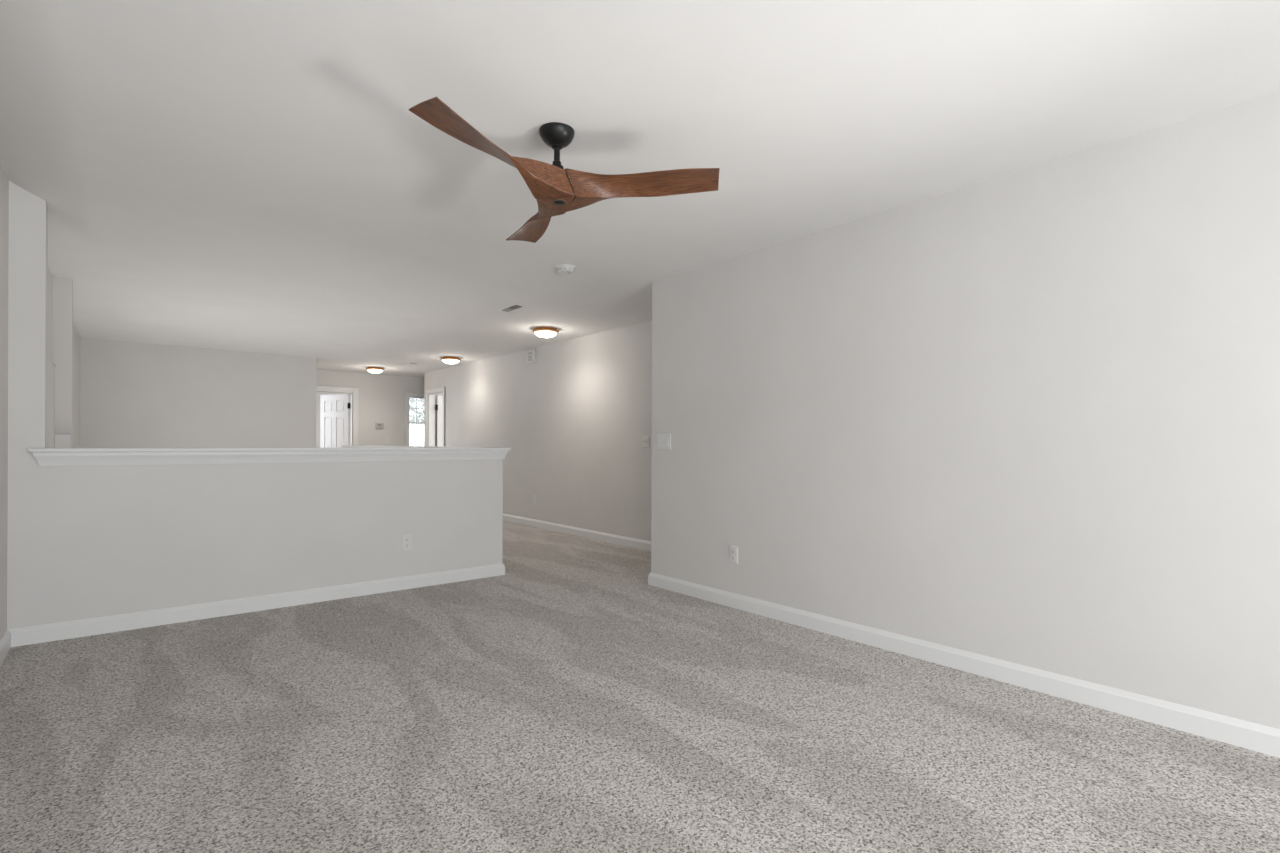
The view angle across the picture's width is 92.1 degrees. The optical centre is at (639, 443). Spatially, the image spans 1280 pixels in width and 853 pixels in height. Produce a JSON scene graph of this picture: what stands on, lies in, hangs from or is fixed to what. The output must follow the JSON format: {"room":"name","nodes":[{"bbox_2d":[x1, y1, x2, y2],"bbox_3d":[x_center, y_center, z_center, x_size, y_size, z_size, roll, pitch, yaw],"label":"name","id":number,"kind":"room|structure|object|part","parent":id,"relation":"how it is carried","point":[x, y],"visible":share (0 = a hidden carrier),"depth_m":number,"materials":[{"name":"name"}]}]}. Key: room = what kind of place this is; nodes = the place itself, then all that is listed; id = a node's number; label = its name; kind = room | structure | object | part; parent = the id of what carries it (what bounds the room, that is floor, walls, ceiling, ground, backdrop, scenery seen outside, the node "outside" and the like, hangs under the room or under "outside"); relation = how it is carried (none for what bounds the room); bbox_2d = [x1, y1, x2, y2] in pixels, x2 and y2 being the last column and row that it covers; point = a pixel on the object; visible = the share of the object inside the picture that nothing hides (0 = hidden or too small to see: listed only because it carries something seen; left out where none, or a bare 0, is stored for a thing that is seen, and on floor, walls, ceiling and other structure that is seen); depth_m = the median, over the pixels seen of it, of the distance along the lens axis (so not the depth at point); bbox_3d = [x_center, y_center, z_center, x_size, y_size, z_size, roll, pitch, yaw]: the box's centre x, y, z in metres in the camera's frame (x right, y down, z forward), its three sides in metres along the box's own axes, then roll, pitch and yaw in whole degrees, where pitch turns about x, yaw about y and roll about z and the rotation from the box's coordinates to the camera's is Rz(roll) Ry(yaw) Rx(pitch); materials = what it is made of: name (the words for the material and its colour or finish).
{"room":"empty living room","nodes":[
{"label":"empty living room","id":0,"kind":"room"},
{"bbox_2d":[7,181,47,628],"bbox_3d":[-3.469,-0.196,3.495,0.148,2.640,0.120,0,0,-40],"label":"wall","id":1,"kind":"structure","parent":0,"point":[28,213],"depth_m":3.45,"materials":[{"name":"paint"}]},
{"bbox_2d":[0,162,79,639],"bbox_3d":[-2.708,-0.193,2.390,0.202,2.640,14.040,0,0,-40],"label":"wall","id":2,"kind":"structure","parent":0,"point":[4,182],"depth_m":3.32,"materials":[{"name":"paint"}]},
{"bbox_2d":[47,356,55,447],"bbox_3d":[-4.075,0.851,4.200,0.020,2.942,1.734,0,0,-40],"label":"trim","id":3,"kind":"structure","parent":2,"relation":"attached to","point":[51,365],"depth_m":4.59,"materials":[{"name":"paint"}]},
{"bbox_2d":[52,276,72,447],"bbox_3d":[-4.634,1.150,4.942,0.112,5.340,0.120,0,0,-40],"label":"wall","id":4,"kind":"structure","parent":0,"point":[62,330],"depth_m":4.90,"materials":[{"name":"paint"}]},
{"bbox_2d":[55,434,70,447],"bbox_3d":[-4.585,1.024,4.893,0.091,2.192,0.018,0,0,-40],"label":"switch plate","id":5,"kind":"structure","parent":4,"relation":"attached to","point":[61,440],"depth_m":4.88,"materials":[{"name":"paint"}]},
{"bbox_2d":[80,338,316,447],"bbox_3d":[-6.564,-0.207,9.284,2.694,2.640,1.730,0,0,-40],"label":"wall","id":6,"kind":"structure","parent":0,"point":[133,394],"depth_m":8.48,"materials":[{"name":"paint"}]},
{"bbox_2d":[44,459,502,623],"bbox_3d":[-3.706,0.583,6.120,2.850,1.080,4.454,0,0,-40],"label":"wall","id":7,"kind":"structure","parent":0,"point":[120,539],"depth_m":4.13,"materials":[{"name":"paint"}]},
{"bbox_2d":[0,563,504,665],"bbox_3d":[-1.152,1.083,2.948,3.015,0.099,12.600,0,0,-40],"label":"baseboard","id":8,"kind":"structure","parent":7,"relation":"attached to","point":[21,636],"depth_m":4.02,"materials":[{"name":"paint"}]},
{"bbox_2d":[28,447,510,465],"bbox_3d":[-2.322,0.082,4.451,2.967,0.102,0.225,0,0,-40],"label":"trim","id":9,"kind":"structure","parent":7,"relation":"attached to","point":[44,456],"depth_m":4.08,"materials":[{"name":"paint"}]},
{"bbox_2d":[402,534,411,550],"bbox_3d":[-1.812,0.768,4.794,0.078,0.124,0.009,0,0,-40],"label":"wall outlet","id":10,"kind":"object","parent":7,"relation":"attached to","point":[406,538],"visible":1,"depth_m":4.79,"materials":[{"name":"white plastic"}]},
{"bbox_2d":[342,445,499,447],"bbox_3d":[-2.674,0.081,7.016,0.225,0.102,4.499,0,0,-40],"label":"trim","id":11,"kind":"structure","parent":7,"relation":"attached to","point":[343,446],"depth_m":7.04,"materials":[{"name":"paint"}]},
{"bbox_2d":[316,393,333,447],"bbox_3d":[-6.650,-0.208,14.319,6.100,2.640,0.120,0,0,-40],"label":"door frame","id":12,"kind":"structure","parent":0,"point":[318,394],"depth_m":13.79,"materials":[{"name":"paint"}]},
{"bbox_2d":[317,370,423,445],"bbox_3d":[-4.876,-0.201,11.893,3.478,2.640,0.120,0,0,-40],"label":"wall","id":13,"kind":"structure","parent":0,"point":[381,396],"depth_m":11.72,"materials":[{"name":"paint"}]},
{"bbox_2d":[320,394,349,447],"bbox_3d":[-5.758,0.090,11.654,0.769,2.030,0.161,0,0,24],"label":"door","id":14,"kind":"structure","parent":13,"relation":"in","point":[334,409],"depth_m":11.64,"materials":[{"name":"paint"}]},
{"bbox_3d":[-5.915,-0.703,11.726,0.208,0.215,0.026,0,0,24],"label":"panel","id":15,"kind":"part","parent":14,"relation":"part of","materials":[{"name":"paint"}]},
{"bbox_3d":[-5.917,-0.185,11.726,0.208,0.620,0.026,0,0,24],"label":"panel","id":16,"kind":"part","parent":14,"relation":"part of","materials":[{"name":"paint"}]},
{"bbox_3d":[-5.625,-0.702,11.596,0.208,0.215,0.026,0,0,24],"label":"panel","id":17,"kind":"part","parent":14,"relation":"part of","materials":[{"name":"paint"}]},
{"bbox_3d":[-5.628,-0.184,11.596,0.208,0.620,0.026,0,0,24],"label":"panel","id":18,"kind":"part","parent":14,"relation":"part of","materials":[{"name":"paint"}]},
{"bbox_2d":[317,386,358,444],"bbox_3d":[-5.658,0.041,11.228,0.970,2.150,0.142,0,0,-40],"label":"trim","id":19,"kind":"structure","parent":13,"relation":"attached to","point":[325,389],"depth_m":11.44,"materials":[{"name":"paint"}]},
{"bbox_2d":[375,423,383,428],"bbox_3d":[-4.953,-0.334,11.734,0.150,0.110,0.025,0,0,-40],"label":"thermostat","id":20,"kind":"object","parent":13,"relation":"attached to","point":[378,425],"visible":1,"depth_m":11.72,"materials":[{"name":"paint"}]},
{"bbox_2d":[383,438,389,443],"bbox_3d":[-4.856,-0.046,11.820,0.120,0.122,0.017,0,0,-40],"label":"switch plate","id":21,"kind":"object","parent":13,"relation":"attached to","point":[385,440],"visible":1,"depth_m":11.82,"materials":[{"name":"white plastic"}]},
{"bbox_2d":[405,393,423,445],"bbox_3d":[-4.279,0.067,12.376,0.916,2.108,0.142,0,0,-40],"label":"trim","id":22,"kind":"structure","parent":13,"relation":"attached to","point":[407,395],"depth_m":12.07,"materials":[{"name":"paint"}]},
{"bbox_2d":[409,399,423,423],"bbox_3d":[-5.519,-0.329,15.228,1.280,1.970,0.110,0,0,-40],"label":"window","id":23,"kind":"structure","parent":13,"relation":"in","point":[416,408],"depth_m":15.26,"materials":[{"name":"paint"}]},
{"bbox_2d":[409,423,423,445],"bbox_3d":[-5.470,0.059,15.167,1.240,1.115,0.048,0,0,-40],"label":"cafe curtain","id":24,"kind":"object","parent":23,"relation":"hanging from","point":[416,430],"visible":0.19,"depth_m":15.16,"materials":[{"name":"white fabric"}]},
{"bbox_2d":[424,320,651,540],"bbox_3d":[-1.063,-0.187,8.989,1.332,2.640,7.662,0,0,-40],"label":"wall","id":25,"kind":"structure","parent":0,"point":[574,420],"depth_m":7.75,"materials":[{"name":"paint"}]},
{"bbox_2d":[426,387,444,446],"bbox_3d":[-3.635,0.069,11.114,0.142,2.110,0.855,0,0,-40],"label":"trim","id":26,"kind":"structure","parent":25,"relation":"attached to","point":[430,416],"depth_m":11.35,"materials":[{"name":"paint"}]},
{"bbox_2d":[435,396,442,446],"bbox_3d":[-3.502,0.114,11.615,0.704,2.000,0.161,0,0,-36],"label":"door","id":27,"kind":"structure","parent":25,"relation":"in","point":[439,407],"depth_m":11.44,"materials":[{"name":"paint"}]},
{"bbox_2d":[527,350,535,363],"bbox_3d":[-1.489,-1.183,8.431,0.044,0.170,0.190,0,0,-40],"label":"door chime","id":28,"kind":"object","parent":25,"relation":"attached to","point":[531,355],"visible":1,"depth_m":8.38,"materials":[{"name":"white plastic"}]},
{"bbox_2d":[642,436,648,447],"bbox_3d":[0.056,-0.018,6.591,0.017,0.122,0.118,0,0,-40],"label":"switch plate","id":29,"kind":"object","parent":25,"relation":"attached to","point":[645,439],"visible":1,"depth_m":6.59,"materials":[{"name":"white plastic"}]},
{"bbox_2d":[0,0,1279,376],"bbox_3d":[-1.558,-1.469,6.994,7.854,0.320,19.650,0,0,-40],"label":"ceiling","id":30,"kind":"structure","parent":0,"point":[258,176],"depth_m":2.56,"materials":[{"name":"paint"}]},
{"bbox_2d":[366,367,383,372],"bbox_3d":[-4.609,-1.272,10.732,0.300,0.096,0.300,0,0,-40],"label":"ceiling lamp","id":31,"kind":"object","parent":30,"relation":"attached to","point":[369,369],"visible":1,"depth_m":10.64,"materials":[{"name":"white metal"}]},
{"bbox_3d":[-4.610,-1.252,10.732,0.258,0.056,0.258,0,0,-40],"label":"lamp shade","id":32,"kind":"part","parent":31,"relation":"part of","materials":[{"name":"white glass"}]},
{"bbox_2d":[441,356,460,363],"bbox_3d":[-2.893,-1.266,9.428,0.300,0.096,0.300,0,0,-40],"label":"ceiling lamp","id":33,"kind":"object","parent":30,"relation":"attached to","point":[448,359],"visible":1,"depth_m":9.33,"materials":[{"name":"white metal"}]},
{"bbox_3d":[-2.893,-1.246,9.428,0.258,0.056,0.258,0,0,-40],"label":"lamp shade","id":34,"kind":"part","parent":33,"relation":"part of","materials":[{"name":"white glass"}]},
{"bbox_2d":[499,304,524,311],"bbox_3d":[-1.232,-1.300,5.932,0.115,0.014,0.330,0,0,-40],"label":"ceiling vent","id":35,"kind":"object","parent":30,"relation":"in","point":[514,306],"visible":1,"depth_m":5.90,"materials":[{"name":"metal"}]},
{"bbox_2d":[533,327,558,337],"bbox_3d":[-1.076,-1.259,7.037,0.300,0.096,0.300,0,0,-40],"label":"ceiling lamp","id":36,"kind":"object","parent":30,"relation":"attached to","point":[544,332],"visible":1,"depth_m":6.94,"materials":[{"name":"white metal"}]},
{"bbox_3d":[-1.076,-1.239,7.037,0.258,0.056,0.258,0,0,-40],"label":"lamp shade","id":37,"kind":"part","parent":36,"relation":"part of","materials":[{"name":"white glass"}]},
{"bbox_2d":[409,97,718,242],"bbox_3d":[-0.433,-1.150,2.587,1.180,0.309,1.180,0,0,-40],"label":"ceiling fan","id":38,"kind":"object","parent":30,"relation":"hanging from","point":[555,194],"visible":1,"depth_m":2.52,"materials":[{"name":"brown wood"}]},
{"bbox_3d":[-0.525,-1.082,2.300,0.181,0.116,0.656,-2,-5,35],"label":"blade","id":39,"kind":"part","parent":38,"relation":"part of","materials":[{"name":"brown wood"}]},
{"bbox_3d":[-0.484,-1.041,2.876,0.181,0.116,0.656,3,-4,-25],"label":"blade","id":40,"kind":"part","parent":38,"relation":"part of","materials":[{"name":"brown wood"}]},
{"bbox_3d":[-0.005,-1.058,2.553,0.656,0.116,0.181,0,-4,5],"label":"blade","id":41,"kind":"part","parent":38,"relation":"part of","materials":[{"name":"brown wood"}]},
{"bbox_2d":[556,264,576,273],"bbox_3d":[-0.547,-1.283,4.570,0.152,0.044,0.152,0,0,-40],"label":"smoke detector","id":42,"kind":"object","parent":30,"relation":"attached to","point":[563,269],"visible":1,"depth_m":4.52,"materials":[{"name":"white plastic"}]},
{"bbox_3d":[-0.547,-1.300,4.570,0.152,0.010,0.152,0,0,-40],"label":"plate","id":43,"kind":"part","parent":42,"relation":"part of","materials":[{"name":"white plastic"}]},
{"bbox_2d":[0,520,1279,852],"bbox_3d":[-1.568,1.191,6.994,7.854,0.120,19.650,0,0,-40],"label":"floor","id":44,"kind":"structure","parent":0,"point":[564,700],"depth_m":2.38,"materials":[{"name":"carpet"}]},
{"bbox_2d":[651,91,1279,728],"bbox_3d":[2.837,-0.172,2.562,1.138,2.640,7.208,0,0,-40],"label":"wall","id":45,"kind":"structure","parent":0,"point":[1030,416],"depth_m":2.92,"materials":[{"name":"paint"}]},
{"bbox_2d":[657,434,670,449],"bbox_3d":[0.181,-0.012,4.848,0.017,0.122,0.165,0,0,-40],"label":"switch plate","id":46,"kind":"object","parent":45,"relation":"attached to","point":[663,440],"visible":1,"depth_m":4.84,"materials":[{"name":"white plastic"}]},
{"bbox_2d":[729,545,737,563],"bbox_3d":[0.650,0.773,4.288,0.009,0.124,0.078,0,0,-40],"label":"wall outlet","id":47,"kind":"object","parent":45,"relation":"attached to","point":[733,550],"visible":1,"depth_m":4.29,"materials":[{"name":"white plastic"}]},
{"bbox_2d":[503,513,1279,757],"bbox_3d":[-0.347,1.086,6.274,1.035,0.099,10.802,0,0,-40],"label":"baseboard","id":48,"kind":"structure","parent":45,"relation":"attached to","point":[1256,737],"depth_m":2.99,"materials":[{"name":"paint"}]},
{"label":"outside","id":49,"kind":"structure","parent":0,"visible":0},
{"bbox_3d":[-13.926,4.185,27.650,26.000,0.200,27.700,0,0,-40],"label":"ground","id":50,"kind":"structure","parent":49,"visible":0},
{"bbox_2d":[409,398,423,421],"bbox_3d":[-7.433,0.860,21.149,3.431,6.499,3.022,0,0,-40],"label":"tree","id":51,"kind":"object","parent":50,"relation":"on","point":[412,400],"visible":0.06,"depth_m":20.70,"materials":[{"name":"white plant"}]}
]}

